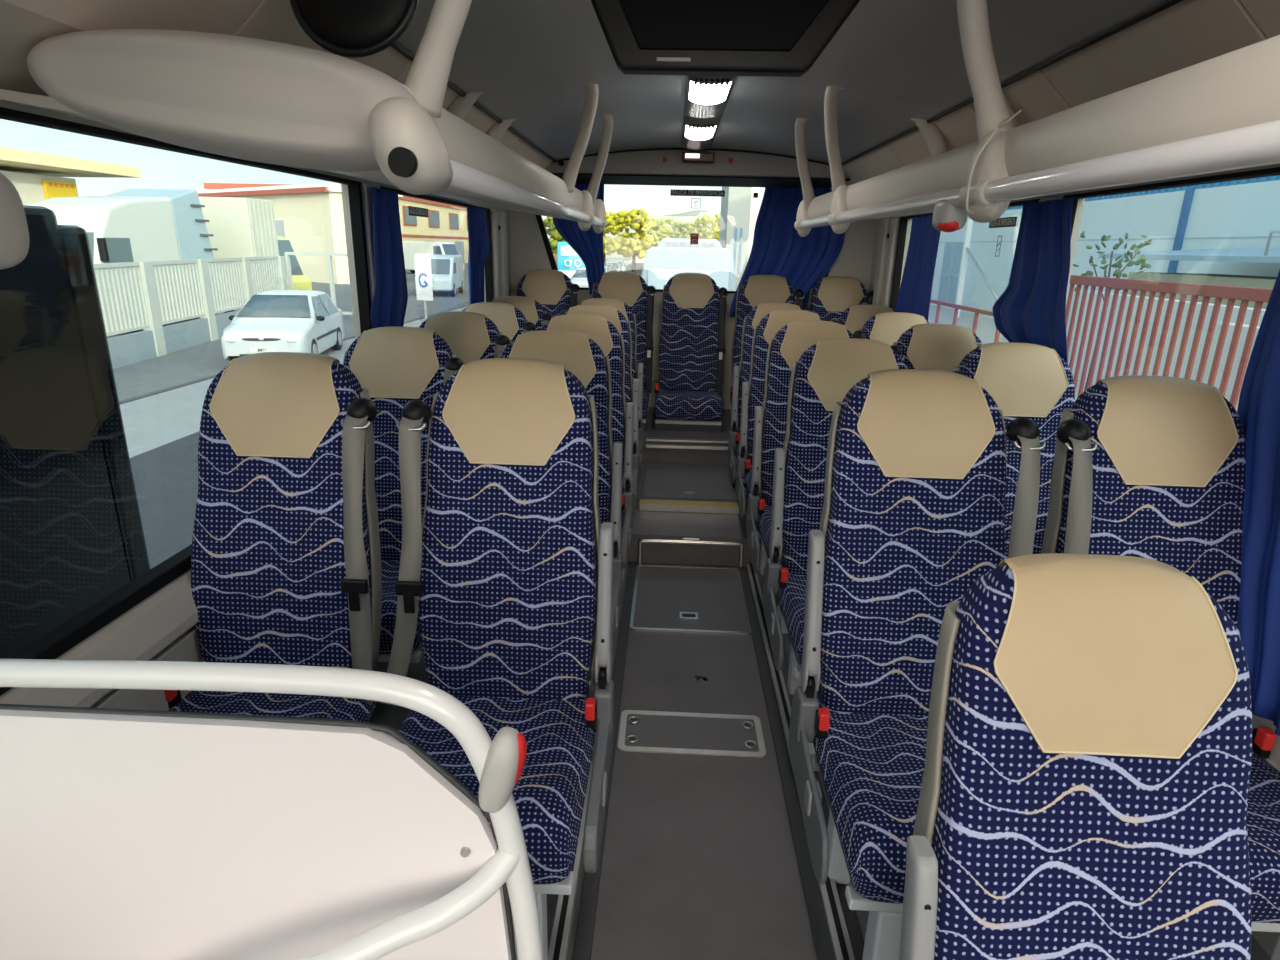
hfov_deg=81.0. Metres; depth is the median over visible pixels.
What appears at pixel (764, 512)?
seat cushion
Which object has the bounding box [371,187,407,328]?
curtain
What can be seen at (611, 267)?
parked car
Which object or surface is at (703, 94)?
diffuser
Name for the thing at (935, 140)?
bracket
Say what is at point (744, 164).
trim
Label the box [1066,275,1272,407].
picket fence
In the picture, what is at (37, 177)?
building
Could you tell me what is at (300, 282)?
van
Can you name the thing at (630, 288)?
seat
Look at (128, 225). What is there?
building
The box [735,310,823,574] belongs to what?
seat
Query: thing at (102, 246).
mirror
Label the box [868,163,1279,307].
wall
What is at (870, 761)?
seat cushion
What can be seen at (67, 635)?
window
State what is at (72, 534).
seat reflection
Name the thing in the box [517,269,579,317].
seat
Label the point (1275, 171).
window frame
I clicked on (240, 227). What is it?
building
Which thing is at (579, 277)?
parked car
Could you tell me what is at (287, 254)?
gate
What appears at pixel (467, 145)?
shelf
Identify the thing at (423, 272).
sign board
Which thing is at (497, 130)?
bracket
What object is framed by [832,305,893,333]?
seat
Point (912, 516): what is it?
seat
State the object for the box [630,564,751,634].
floor hatch
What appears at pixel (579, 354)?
seat
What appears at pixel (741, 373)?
seat
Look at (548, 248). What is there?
window
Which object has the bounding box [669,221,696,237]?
street tree
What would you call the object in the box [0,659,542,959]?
partition
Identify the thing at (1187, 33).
overhead luggage rack
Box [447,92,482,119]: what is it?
bracket
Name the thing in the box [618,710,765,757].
floor hatch
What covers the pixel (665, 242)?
car
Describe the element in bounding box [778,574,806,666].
seat cushion
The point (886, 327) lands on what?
seat
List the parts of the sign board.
post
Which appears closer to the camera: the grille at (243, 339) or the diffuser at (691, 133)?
the diffuser at (691, 133)
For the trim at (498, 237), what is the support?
attached to the wall at (344, 188)
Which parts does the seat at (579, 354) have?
backrest, armrest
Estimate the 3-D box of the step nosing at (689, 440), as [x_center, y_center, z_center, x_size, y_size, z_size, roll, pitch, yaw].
[0.272,-0.202,4.196,0.475,0.051,0.050,2,17,2]
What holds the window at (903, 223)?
in the wall at (1080, 205)
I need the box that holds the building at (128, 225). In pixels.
[29,189,240,332]
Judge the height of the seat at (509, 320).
1.108 m
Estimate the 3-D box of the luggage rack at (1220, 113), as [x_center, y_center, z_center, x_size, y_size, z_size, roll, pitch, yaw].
[0.940,-0.442,1.031,0.704,0.160,4.911,2,17,2]
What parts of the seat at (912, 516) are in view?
armrest, leg, leg, backrest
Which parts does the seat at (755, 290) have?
backrest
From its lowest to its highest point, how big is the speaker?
0.221 m
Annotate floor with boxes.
[370,641,427,735]
[547,407,864,959]
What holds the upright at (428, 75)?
attached to the ceiling
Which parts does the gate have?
post, rail, post, rail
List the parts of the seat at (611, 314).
backrest, armrest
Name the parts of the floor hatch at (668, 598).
handle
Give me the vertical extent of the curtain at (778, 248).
0.820 m
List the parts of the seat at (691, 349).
panel, backrest, latch plate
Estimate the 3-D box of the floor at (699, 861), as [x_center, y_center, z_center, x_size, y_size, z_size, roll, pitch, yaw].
[0.155,0.610,2.137,2.400,0.370,6.330,2,17,2]
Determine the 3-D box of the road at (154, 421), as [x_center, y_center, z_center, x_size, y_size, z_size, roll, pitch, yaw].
[-6.572,-9.314,39.329,2.400,0.305,200.000,2,17,2]
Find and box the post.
[953,219,997,317]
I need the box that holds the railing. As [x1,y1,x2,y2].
[930,299,999,342]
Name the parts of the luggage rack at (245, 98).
rack moulding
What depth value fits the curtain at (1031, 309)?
2.46 m
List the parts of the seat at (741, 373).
armrest, backrest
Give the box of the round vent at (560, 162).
[558,160,563,165]
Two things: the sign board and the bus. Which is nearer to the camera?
the sign board
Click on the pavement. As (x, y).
(206, 359)
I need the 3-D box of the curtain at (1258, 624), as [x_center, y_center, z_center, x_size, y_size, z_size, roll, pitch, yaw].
[1.241,-0.053,1.421,0.030,1.028,0.351,2,17,2]
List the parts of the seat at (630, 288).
backrest, panel, latch plate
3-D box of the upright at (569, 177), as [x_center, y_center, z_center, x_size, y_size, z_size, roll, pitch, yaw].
[-0.207,-1.144,2.504,0.099,0.337,0.270,-3,18,-15]
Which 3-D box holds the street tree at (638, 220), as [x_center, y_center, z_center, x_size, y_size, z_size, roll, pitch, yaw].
[-0.893,-26.153,81.923,5.280,6.760,4.406,2,17,2]
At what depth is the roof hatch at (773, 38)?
1.36 m
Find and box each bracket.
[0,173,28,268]
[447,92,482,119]
[486,119,515,141]
[911,118,947,156]
[1004,94,1017,127]
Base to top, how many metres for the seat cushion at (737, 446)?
0.145 m
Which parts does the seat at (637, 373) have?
backrest, armrest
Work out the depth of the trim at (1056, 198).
2.47 m
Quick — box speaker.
[290,0,417,57]
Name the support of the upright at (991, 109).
attached to the ceiling
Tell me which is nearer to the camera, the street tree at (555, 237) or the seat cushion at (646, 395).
the seat cushion at (646, 395)
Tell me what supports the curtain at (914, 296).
hanging from the wall at (1080, 205)
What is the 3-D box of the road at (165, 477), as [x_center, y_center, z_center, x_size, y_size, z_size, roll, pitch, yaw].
[0.445,-9.081,39.084,11.650,0.300,200.000,2,17,2]
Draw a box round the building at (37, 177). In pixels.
[0,147,140,205]
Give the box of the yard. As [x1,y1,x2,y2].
[736,287,1093,400]
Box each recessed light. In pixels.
[681,113,722,149]
[684,75,736,117]
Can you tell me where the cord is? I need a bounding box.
[966,109,1021,213]
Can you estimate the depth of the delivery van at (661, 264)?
16.02 m
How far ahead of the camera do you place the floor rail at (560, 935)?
1.66 m
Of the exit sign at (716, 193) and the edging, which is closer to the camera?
the edging
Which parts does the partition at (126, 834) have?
rail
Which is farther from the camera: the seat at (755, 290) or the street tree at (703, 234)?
the street tree at (703, 234)
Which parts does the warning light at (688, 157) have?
panel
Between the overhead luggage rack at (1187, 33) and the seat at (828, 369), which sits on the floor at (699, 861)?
the seat at (828, 369)
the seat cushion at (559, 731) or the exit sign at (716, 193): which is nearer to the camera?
the seat cushion at (559, 731)
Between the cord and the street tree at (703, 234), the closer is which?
the cord
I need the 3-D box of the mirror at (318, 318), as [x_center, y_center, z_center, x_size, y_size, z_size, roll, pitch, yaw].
[-7.530,-3.807,17.680,0.193,0.128,0.128,-2,18,-9]
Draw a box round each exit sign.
[408,206,427,217]
[670,189,724,196]
[989,216,1016,227]
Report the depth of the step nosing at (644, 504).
3.59 m
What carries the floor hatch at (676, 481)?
on the floor at (699, 861)
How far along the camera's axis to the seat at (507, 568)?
1.58 m
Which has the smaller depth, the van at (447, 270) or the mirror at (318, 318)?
the mirror at (318, 318)
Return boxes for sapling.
[1073,231,1151,390]
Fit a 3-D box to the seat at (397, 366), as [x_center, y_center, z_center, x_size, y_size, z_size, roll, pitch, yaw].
[-0.772,0.134,2.241,0.449,1.108,0.673,2,17,2]
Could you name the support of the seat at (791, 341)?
on the floor at (699, 861)
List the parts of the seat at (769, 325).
armrest, leg, backrest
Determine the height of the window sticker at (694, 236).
0.065 m
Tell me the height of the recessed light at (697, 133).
0.028 m
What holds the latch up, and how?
on the floor at (699, 861)
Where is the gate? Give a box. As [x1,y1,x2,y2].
[284,252,352,314]
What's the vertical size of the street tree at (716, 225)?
6.667 m
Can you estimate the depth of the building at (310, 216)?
49.98 m
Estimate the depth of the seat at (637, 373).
4.00 m
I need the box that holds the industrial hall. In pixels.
[930,175,1279,336]
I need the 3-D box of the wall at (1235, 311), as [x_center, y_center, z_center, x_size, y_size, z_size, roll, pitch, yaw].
[9.849,-1.405,11.170,0.200,2.050,13.000,2,17,2]
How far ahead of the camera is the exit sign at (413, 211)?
3.14 m
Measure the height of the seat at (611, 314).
1.108 m
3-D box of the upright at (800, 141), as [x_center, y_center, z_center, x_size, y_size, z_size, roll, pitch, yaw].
[0.683,-1.300,3.074,0.101,0.339,0.362,5,18,13]
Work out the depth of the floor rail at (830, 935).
1.94 m
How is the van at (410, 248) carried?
on the pavement
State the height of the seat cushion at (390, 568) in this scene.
0.145 m
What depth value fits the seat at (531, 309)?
4.01 m
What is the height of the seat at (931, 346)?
1.108 m
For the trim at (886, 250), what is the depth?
4.30 m
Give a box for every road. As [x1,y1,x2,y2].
[120,262,631,457]
[130,263,643,568]
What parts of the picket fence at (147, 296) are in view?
picket panel, post, picket panel, post, picket panel, post, picket panel, post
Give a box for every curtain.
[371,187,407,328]
[467,206,488,303]
[552,183,604,293]
[730,187,844,316]
[895,215,940,320]
[992,197,1073,363]
[1237,270,1279,735]
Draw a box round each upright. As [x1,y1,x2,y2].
[404,0,471,117]
[562,84,598,192]
[587,115,612,204]
[795,118,814,207]
[824,86,846,194]
[956,0,1013,141]
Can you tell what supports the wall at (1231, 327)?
on the yard
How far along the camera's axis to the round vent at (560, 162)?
3.99 m
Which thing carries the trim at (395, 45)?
attached to the ceiling
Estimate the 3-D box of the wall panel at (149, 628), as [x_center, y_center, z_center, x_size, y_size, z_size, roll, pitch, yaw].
[-0.960,0.146,2.018,0.040,0.107,6.280,2,17,2]
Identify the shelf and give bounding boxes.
[0,83,596,220]
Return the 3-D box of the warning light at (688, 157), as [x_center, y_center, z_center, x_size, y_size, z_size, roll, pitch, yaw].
[0.305,-1.687,3.926,0.165,0.045,0.075,2,17,2]
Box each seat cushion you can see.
[168,691,376,721]
[379,560,421,653]
[398,695,595,883]
[621,510,623,527]
[642,389,649,416]
[654,390,723,420]
[736,445,746,458]
[744,466,761,497]
[758,506,781,566]
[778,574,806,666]
[813,707,928,903]
[1247,752,1279,923]
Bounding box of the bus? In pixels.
[557,242,585,277]
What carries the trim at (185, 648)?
attached to the wall at (344, 188)
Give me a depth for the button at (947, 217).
1.50 m
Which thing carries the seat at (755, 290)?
on the floor at (699, 861)
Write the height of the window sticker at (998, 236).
0.078 m
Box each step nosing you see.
[639,499,739,513]
[646,437,728,449]
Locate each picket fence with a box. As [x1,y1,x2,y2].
[93,256,287,368]
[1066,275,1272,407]
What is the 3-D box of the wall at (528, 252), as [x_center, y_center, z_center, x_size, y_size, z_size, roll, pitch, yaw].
[0.307,-1.103,4.873,2.400,2.060,0.060,2,17,2]
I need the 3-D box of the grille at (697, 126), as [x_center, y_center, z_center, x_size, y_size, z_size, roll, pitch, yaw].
[0.254,-1.460,3.099,0.105,0.008,0.050,2,17,2]
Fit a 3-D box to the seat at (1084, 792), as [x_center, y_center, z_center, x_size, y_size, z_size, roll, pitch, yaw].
[0.565,0.641,0.833,0.475,0.934,0.696,2,17,2]
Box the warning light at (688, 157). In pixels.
[682,152,714,162]
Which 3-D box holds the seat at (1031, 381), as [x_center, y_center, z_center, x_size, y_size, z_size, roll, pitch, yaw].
[1.116,0.196,2.175,0.448,1.108,0.673,2,17,2]
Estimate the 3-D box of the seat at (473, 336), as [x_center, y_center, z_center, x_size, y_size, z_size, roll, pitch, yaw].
[-0.743,-0.058,2.883,0.449,1.108,0.673,2,17,2]
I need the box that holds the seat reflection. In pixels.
[0,205,149,658]
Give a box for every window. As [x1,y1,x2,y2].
[0,107,371,695]
[379,186,492,301]
[535,214,829,292]
[890,199,1039,311]
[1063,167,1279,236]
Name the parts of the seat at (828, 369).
armrest, leg, leg, backrest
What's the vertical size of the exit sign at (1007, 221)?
0.036 m
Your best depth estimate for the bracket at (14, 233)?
1.14 m
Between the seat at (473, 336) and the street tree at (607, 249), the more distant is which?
the street tree at (607, 249)
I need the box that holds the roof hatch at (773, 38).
[591,0,859,76]
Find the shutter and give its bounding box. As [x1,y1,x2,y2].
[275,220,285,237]
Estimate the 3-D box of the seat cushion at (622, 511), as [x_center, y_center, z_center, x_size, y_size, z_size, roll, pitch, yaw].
[-0.272,0.164,2.831,0.406,0.145,0.459,2,17,2]
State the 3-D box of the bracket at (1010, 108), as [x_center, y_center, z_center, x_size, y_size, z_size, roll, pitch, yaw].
[0.991,-0.947,2.072,0.183,0.326,0.056,2,17,2]
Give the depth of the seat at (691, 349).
4.66 m
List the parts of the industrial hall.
door frame, door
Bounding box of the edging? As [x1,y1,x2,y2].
[638,538,743,567]
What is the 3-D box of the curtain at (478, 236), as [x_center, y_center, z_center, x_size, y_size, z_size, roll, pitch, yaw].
[-0.834,-1.104,3.908,0.030,0.588,0.480,2,17,2]
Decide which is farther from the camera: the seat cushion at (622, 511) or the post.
the post
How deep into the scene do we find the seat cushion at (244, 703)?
1.59 m
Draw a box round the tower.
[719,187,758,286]
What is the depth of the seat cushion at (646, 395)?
4.36 m
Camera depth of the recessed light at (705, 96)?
2.46 m
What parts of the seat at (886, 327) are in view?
backrest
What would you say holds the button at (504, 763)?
attached to the partition at (126, 834)
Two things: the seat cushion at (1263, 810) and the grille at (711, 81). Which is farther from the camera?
the grille at (711, 81)
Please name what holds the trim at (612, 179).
attached to the wall at (528, 252)
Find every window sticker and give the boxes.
[690,233,698,243]
[691,198,700,207]
[995,236,1001,256]
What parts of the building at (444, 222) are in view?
pane, pane, pane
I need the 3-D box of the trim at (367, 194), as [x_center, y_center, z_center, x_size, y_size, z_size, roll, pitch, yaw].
[-0.926,-0.588,2.695,0.013,0.880,0.140,2,17,2]
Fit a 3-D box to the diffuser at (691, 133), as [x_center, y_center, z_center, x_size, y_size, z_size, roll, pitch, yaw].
[0.264,-1.532,3.301,0.140,0.028,0.330,2,17,2]
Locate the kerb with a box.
[119,304,469,404]
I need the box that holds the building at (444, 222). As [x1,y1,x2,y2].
[203,183,468,263]
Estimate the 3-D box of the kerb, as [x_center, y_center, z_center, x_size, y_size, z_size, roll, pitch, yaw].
[-7.846,-9.363,39.372,0.150,0.320,200.000,2,17,2]
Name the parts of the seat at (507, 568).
latch plate, backrest, leg, armrest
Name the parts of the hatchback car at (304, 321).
number plate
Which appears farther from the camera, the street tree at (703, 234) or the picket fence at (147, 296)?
the street tree at (703, 234)
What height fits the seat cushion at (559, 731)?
0.145 m
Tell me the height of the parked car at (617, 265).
1.480 m
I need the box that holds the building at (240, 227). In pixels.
[199,197,278,258]
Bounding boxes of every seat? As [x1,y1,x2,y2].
[164,352,381,721]
[343,326,464,662]
[380,358,613,959]
[419,311,509,364]
[461,302,535,342]
[485,330,622,685]
[491,296,552,330]
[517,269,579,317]
[540,314,633,568]
[563,305,638,515]
[579,298,642,480]
[591,271,655,429]
[654,273,727,431]
[728,302,801,483]
[730,275,804,432]
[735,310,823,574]
[746,320,854,632]
[763,338,907,754]
[789,369,1045,959]
[807,276,873,321]
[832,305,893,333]
[853,312,928,345]
[890,323,981,371]
[899,553,1252,959]
[953,342,1074,558]
[1041,375,1279,959]
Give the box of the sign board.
[414,254,432,319]
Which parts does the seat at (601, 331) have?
backrest, armrest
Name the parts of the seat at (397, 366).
backrest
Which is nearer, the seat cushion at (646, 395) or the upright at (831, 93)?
the upright at (831, 93)
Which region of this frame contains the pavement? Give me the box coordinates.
[107,258,631,400]
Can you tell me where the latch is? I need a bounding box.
[694,676,707,680]
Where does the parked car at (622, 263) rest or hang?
on the road at (165, 477)
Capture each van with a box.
[277,236,311,290]
[402,241,463,272]
[415,254,463,296]
[641,247,736,290]
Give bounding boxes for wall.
[0,100,510,707]
[509,210,876,408]
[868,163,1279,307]
[1068,291,1265,384]
[1204,322,1259,410]
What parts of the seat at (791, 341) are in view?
armrest, leg, backrest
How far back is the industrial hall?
22.18 m
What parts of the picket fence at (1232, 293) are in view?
rail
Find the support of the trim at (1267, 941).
attached to the wall at (1080, 205)
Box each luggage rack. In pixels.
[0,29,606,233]
[794,35,1279,236]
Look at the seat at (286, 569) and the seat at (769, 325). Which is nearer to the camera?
the seat at (286, 569)
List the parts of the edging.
handle plate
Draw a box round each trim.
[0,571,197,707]
[90,625,201,710]
[363,184,380,300]
[391,42,556,161]
[490,210,507,297]
[545,150,850,178]
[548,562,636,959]
[552,173,850,187]
[553,148,829,165]
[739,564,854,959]
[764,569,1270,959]
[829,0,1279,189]
[842,0,1183,164]
[872,218,898,306]
[1039,197,1060,201]
[1251,714,1279,956]
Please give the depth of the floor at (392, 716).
2.22 m
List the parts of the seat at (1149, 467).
backrest, leg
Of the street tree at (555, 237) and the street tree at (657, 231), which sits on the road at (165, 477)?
the street tree at (657, 231)
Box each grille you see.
[242,338,280,340]
[689,124,714,128]
[694,78,729,84]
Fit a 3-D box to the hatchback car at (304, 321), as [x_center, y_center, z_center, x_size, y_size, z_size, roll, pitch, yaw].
[-8.605,-3.793,18.314,2.119,1.584,4.214,-2,18,-9]
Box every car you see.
[221,290,344,360]
[571,268,588,287]
[604,262,621,270]
[604,264,616,271]
[610,261,625,270]
[657,238,721,247]
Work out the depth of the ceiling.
2.10 m
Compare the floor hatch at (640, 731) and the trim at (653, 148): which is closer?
the floor hatch at (640, 731)
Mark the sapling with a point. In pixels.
(1118, 272)
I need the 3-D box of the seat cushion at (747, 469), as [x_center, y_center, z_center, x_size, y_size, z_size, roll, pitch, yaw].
[0.682,0.029,3.343,0.406,0.145,0.459,2,17,2]
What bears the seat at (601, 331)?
on the floor at (699, 861)
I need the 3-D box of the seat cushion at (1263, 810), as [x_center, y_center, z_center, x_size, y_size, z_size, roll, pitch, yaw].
[1.046,0.605,1.420,0.406,0.145,0.459,2,17,2]
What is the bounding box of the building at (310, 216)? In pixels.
[197,182,402,283]
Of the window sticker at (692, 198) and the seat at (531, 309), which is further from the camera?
the window sticker at (692, 198)
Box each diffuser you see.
[685,125,715,139]
[689,81,730,104]
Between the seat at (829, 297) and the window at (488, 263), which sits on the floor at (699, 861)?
the seat at (829, 297)
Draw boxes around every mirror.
[97,238,109,261]
[316,316,324,320]
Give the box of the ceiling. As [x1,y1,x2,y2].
[395,0,1165,162]
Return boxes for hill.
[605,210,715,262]
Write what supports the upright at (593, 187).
attached to the ceiling
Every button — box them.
[478,727,526,812]
[932,199,967,232]
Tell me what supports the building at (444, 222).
on the pavement
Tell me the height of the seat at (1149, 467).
1.108 m
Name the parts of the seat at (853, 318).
backrest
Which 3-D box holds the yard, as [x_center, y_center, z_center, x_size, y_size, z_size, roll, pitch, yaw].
[33.932,-8.025,37.894,55.400,0.400,200.000,2,17,2]
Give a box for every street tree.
[543,216,565,253]
[603,211,629,262]
[608,208,655,272]
[646,218,682,246]
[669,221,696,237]
[686,214,719,238]
[707,212,720,240]
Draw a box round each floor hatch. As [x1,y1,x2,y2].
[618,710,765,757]
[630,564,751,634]
[642,463,736,500]
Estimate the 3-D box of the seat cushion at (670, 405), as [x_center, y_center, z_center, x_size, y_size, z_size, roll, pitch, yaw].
[0.293,-0.475,4.546,0.406,0.145,0.459,2,17,2]
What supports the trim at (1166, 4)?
attached to the ceiling
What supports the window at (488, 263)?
in the wall at (344, 188)
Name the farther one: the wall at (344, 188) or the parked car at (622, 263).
the parked car at (622, 263)

